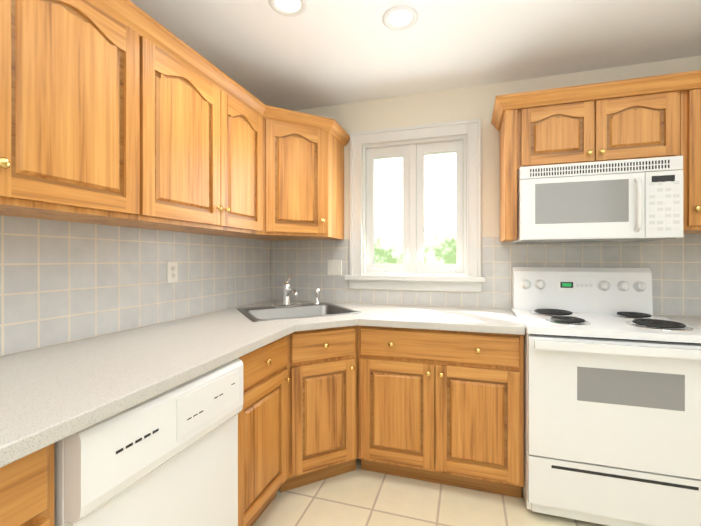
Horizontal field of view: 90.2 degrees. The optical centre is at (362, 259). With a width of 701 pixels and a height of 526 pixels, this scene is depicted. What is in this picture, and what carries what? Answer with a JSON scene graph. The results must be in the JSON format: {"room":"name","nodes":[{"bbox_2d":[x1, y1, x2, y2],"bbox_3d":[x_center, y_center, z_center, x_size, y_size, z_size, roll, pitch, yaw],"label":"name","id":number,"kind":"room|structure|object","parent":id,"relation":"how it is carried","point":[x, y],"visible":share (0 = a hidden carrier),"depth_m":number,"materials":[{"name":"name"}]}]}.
{"room":"kitchen","nodes":[
{"label":"kitchen","id":0,"kind":"room"},
{"bbox_2d":[0,215,268,356],"bbox_3d":[-1.456,0.028,0.773,0.150,2.440,4.700,0,0,17],"label":"wall","id":1,"kind":"structure","parent":0,"point":[115,332],"depth_m":1.57,"materials":[{"name":"beige paint"}]},
{"bbox_2d":[0,0,139,221],"bbox_3d":[-1.131,-0.527,0.949,0.360,0.750,0.914,0,0,17],"label":"upper cabinet","id":2,"kind":"object","parent":1,"relation":"attached to","point":[69,110],"visible":1,"depth_m":1.11,"materials":[{"name":"brown wood"}]},
{"bbox_2d":[0,215,270,355],"bbox_3d":[-1.240,0.090,1.227,0.006,0.485,3.394,0,0,17],"label":"backsplash","id":3,"kind":"structure","parent":1,"relation":"attached to","point":[61,282],"depth_m":1.56,"materials":[{"name":"tile"}]},
{"bbox_2d":[167,261,177,282],"bbox_3d":[-1.032,0.068,1.895,0.007,0.118,0.072,0,0,17],"label":"electrical outlet plate","id":4,"kind":"object","parent":3,"relation":"attached to","point":[172,271],"visible":1,"depth_m":1.89,"materials":[{"name":"white plastic"}]},
{"bbox_2d":[79,36,262,235],"bbox_3d":[-0.879,-0.528,1.790,0.360,0.750,0.838,0,0,17],"label":"upper cabinet","id":5,"kind":"object","parent":1,"relation":"attached to","point":[201,154],"visible":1,"depth_m":1.61,"materials":[{"name":"brown wood"}]},
{"bbox_2d":[130,0,700,110],"bbox_3d":[0.436,-1.242,0.207,4.100,0.100,4.700,0,0,17],"label":"ceiling","id":6,"kind":"structure","parent":0,"point":[319,53],"depth_m":1.91,"materials":[{"name":"white paint"}]},
{"bbox_2d":[268,0,306,16],"bbox_3d":[-0.347,-1.188,1.620,0.176,0.008,0.176,0,0,17],"label":"recessed light","id":7,"kind":"object","parent":6,"relation":"in","point":[291,8],"visible":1,"depth_m":1.64,"materials":[{"name":"white paint"}]},
{"bbox_2d":[382,5,417,29],"bbox_3d":[0.184,-1.188,1.723,0.176,0.008,0.176,0,0,17],"label":"recessed light","id":8,"kind":"object","parent":6,"relation":"in","point":[400,17],"visible":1,"depth_m":1.72,"materials":[{"name":"white paint"}]},
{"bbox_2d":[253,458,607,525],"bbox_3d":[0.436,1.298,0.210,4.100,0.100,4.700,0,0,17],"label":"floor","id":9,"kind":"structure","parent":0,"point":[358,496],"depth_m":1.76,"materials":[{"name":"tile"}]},
{"bbox_2d":[0,443,53,525],"bbox_3d":[-1.118,0.810,0.416,0.701,0.874,0.948,0,0,17],"label":"base cabinet","id":10,"kind":"object","parent":9,"relation":"on","point":[27,490],"visible":0.67,"depth_m":0.72,"materials":[{"name":"brown wood"}]},
{"bbox_2d":[54,358,242,525],"bbox_3d":[-0.876,0.813,1.157,0.702,0.867,0.590,0,0,17],"label":"dishwasher","id":11,"kind":"object","parent":9,"relation":"on","point":[168,457],"visible":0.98,"depth_m":1.00,"materials":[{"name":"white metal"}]},
{"bbox_2d":[238,336,290,525],"bbox_3d":[-0.748,0.809,1.682,0.686,0.874,0.470,0,0,17],"label":"base cabinet","id":12,"kind":"object","parent":9,"relation":"on","point":[262,446],"visible":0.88,"depth_m":1.58,"materials":[{"name":"brown wood"}]},
{"bbox_2d":[280,325,357,491],"bbox_3d":[-0.432,0.808,2.299,0.939,0.874,0.890,0,0,17],"label":"base cabinet","id":13,"kind":"object","parent":9,"relation":"on","point":[322,366],"visible":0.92,"depth_m":1.90,"materials":[{"name":"brown wood"}]},
{"bbox_2d":[0,300,361,467],"bbox_3d":[-0.848,0.352,1.111,0.810,0.038,3.394,0,0,17],"label":"countertop","id":14,"kind":"structure","parent":13,"relation":"on","point":[49,395],"depth_m":1.08,"materials":[{"name":"stone"}]},
{"bbox_2d":[272,274,300,306],"bbox_3d":[-0.507,0.215,2.401,0.242,0.220,0.242,0,0,17],"label":"chrome faucet","id":15,"kind":"object","parent":14,"relation":"on","point":[287,290],"visible":1,"depth_m":2.43,"materials":[{"name":"silver metal"}]},
{"bbox_2d":[316,304,524,334],"bbox_3d":[0.360,0.351,2.046,1.030,0.038,0.909,0,0,17],"label":"countertop","id":16,"kind":"structure","parent":13,"relation":"on","point":[485,320],"depth_m":1.95,"materials":[{"name":"laminate"}]},
{"bbox_2d":[237,302,360,321],"bbox_3d":[-0.424,0.414,2.247,0.660,0.176,0.575,0,0,-28],"label":"stainless steel sink","id":17,"kind":"object","parent":16,"relation":"in","point":[270,313],"visible":0.46,"depth_m":2.36,"materials":[{"name":"grey metal"}]},
{"bbox_2d":[314,288,319,303],"bbox_3d":[-0.336,0.268,2.558,0.046,0.114,0.046,0,0,17],"label":"sprayer","id":18,"kind":"object","parent":17,"relation":"on","point":[316,296],"visible":1,"depth_m":2.55,"materials":[{"name":"white metal"}]},
{"bbox_2d":[358,325,523,497],"bbox_3d":[0.470,0.809,2.152,0.878,0.874,0.656,0,0,17],"label":"base cabinet","id":19,"kind":"object","parent":9,"relation":"on","point":[445,407],"visible":0.98,"depth_m":1.86,"materials":[{"name":"brown wood"}]},
{"bbox_2d":[511,267,700,525],"bbox_3d":[1.245,0.647,1.863,0.766,1.197,0.751,0,0,17],"label":"range","id":20,"kind":"object","parent":9,"relation":"on","point":[612,399],"visible":0.98,"depth_m":1.59,"materials":[{"name":"white metal"}]},
{"bbox_3d":[2.092,0.809,1.667,0.960,0.874,0.656,0,0,17],"label":"base cabinet","id":21,"kind":"object","parent":9,"relation":"on","visible":0},
{"bbox_2d":[656,315,700,328],"bbox_3d":[2.115,0.351,1.656,1.010,0.038,0.652,0,0,17],"label":"countertop","id":22,"kind":"structure","parent":21,"relation":"on","point":[694,321],"depth_m":1.93,"materials":[{"name":"laminate"}]},
{"bbox_2d":[294,56,700,332],"bbox_3d":[1.087,0.026,2.388,3.800,2.440,0.150,0,0,17],"label":"wall","id":23,"kind":"structure","parent":0,"point":[465,103],"depth_m":2.40,"materials":[{"name":"beige paint"}]},
{"bbox_2d":[223,119,343,240],"bbox_3d":[-0.537,-0.529,2.460,0.634,0.750,0.640,0,0,17],"label":"upper cabinet","id":24,"kind":"object","parent":23,"relation":"attached to","point":[303,182],"visible":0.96,"depth_m":2.27,"materials":[{"name":"brown wood"}]},
{"bbox_2d":[91,0,349,145],"bbox_3d":[-0.612,-0.902,1.566,0.372,0.070,2.394,0,0,17],"label":"crown molding","id":25,"kind":"structure","parent":24,"relation":"attached to","point":[130,14],"depth_m":1.64,"materials":[{"name":"brown wood"}]},
{"bbox_2d":[345,119,485,291],"bbox_3d":[0.372,-0.367,2.570,0.997,1.177,0.210,0,0,17],"label":"casement window","id":26,"kind":"structure","parent":23,"relation":"in","point":[463,274],"depth_m":2.55,"materials":[{"name":"white paint"}]},
{"bbox_2d":[271,233,700,315],"bbox_3d":[0.969,0.089,2.342,3.600,0.485,0.006,0,0,17],"label":"backsplash","id":27,"kind":"structure","parent":23,"relation":"attached to","point":[674,265],"depth_m":2.35,"materials":[{"name":"tile"}]},
{"bbox_2d":[328,260,341,274],"bbox_3d":[-0.218,0.062,2.688,0.118,0.118,0.009,0,0,17],"label":"switch plate","id":28,"kind":"object","parent":27,"relation":"attached to","point":[334,267],"visible":1,"depth_m":2.69,"materials":[{"name":"white plastic"}]},
{"bbox_2d":[500,109,516,241],"bbox_3d":[0.907,-0.509,2.183,0.068,0.788,0.334,0,0,17],"label":"cabinet end panel","id":29,"kind":"object","parent":23,"relation":"attached to","point":[508,180],"visible":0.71,"depth_m":2.03,"materials":[{"name":"brown wood"}]},
{"bbox_2d":[517,91,679,171],"bbox_3d":[1.310,-0.714,2.048,0.778,0.378,0.360,0,0,17],"label":"upper cabinet","id":30,"kind":"object","parent":23,"relation":"attached to","point":[634,127],"visible":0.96,"depth_m":1.90,"materials":[{"name":"brown wood"}]},
{"bbox_2d":[512,156,682,243],"bbox_3d":[1.290,-0.311,2.012,0.748,0.416,0.440,0,0,17],"label":"microwave","id":31,"kind":"object","parent":30,"relation":"attached to","point":[634,200],"visible":1,"depth_m":1.84,"materials":[{"name":"white plastic"}]},
{"bbox_2d":[680,88,700,233],"bbox_3d":[2.115,-0.528,1.808,0.898,0.750,0.360,0,0,17],"label":"upper cabinet","id":32,"kind":"object","parent":23,"relation":"attached to","point":[690,126],"visible":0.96,"depth_m":1.78,"materials":[{"name":"brown wood"}]},
{"bbox_2d":[491,70,700,130],"bbox_3d":[1.703,-0.902,1.920,1.851,0.070,0.392,0,0,17],"label":"crown molding","id":33,"kind":"structure","parent":32,"relation":"attached to","point":[631,87],"depth_m":1.87,"materials":[{"name":"brown wood"}]},
{"label":"outside","id":34,"kind":"structure","parent":0,"visible":0},
{"bbox_2d":[374,153,455,263],"bbox_3d":[0.863,-0.605,4.260,7.300,4.700,0.010,0,0,17],"label":"window glass","id":35,"kind":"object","parent":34,"point":[394,189],"depth_m":4.28,"materials":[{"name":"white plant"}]}
]}

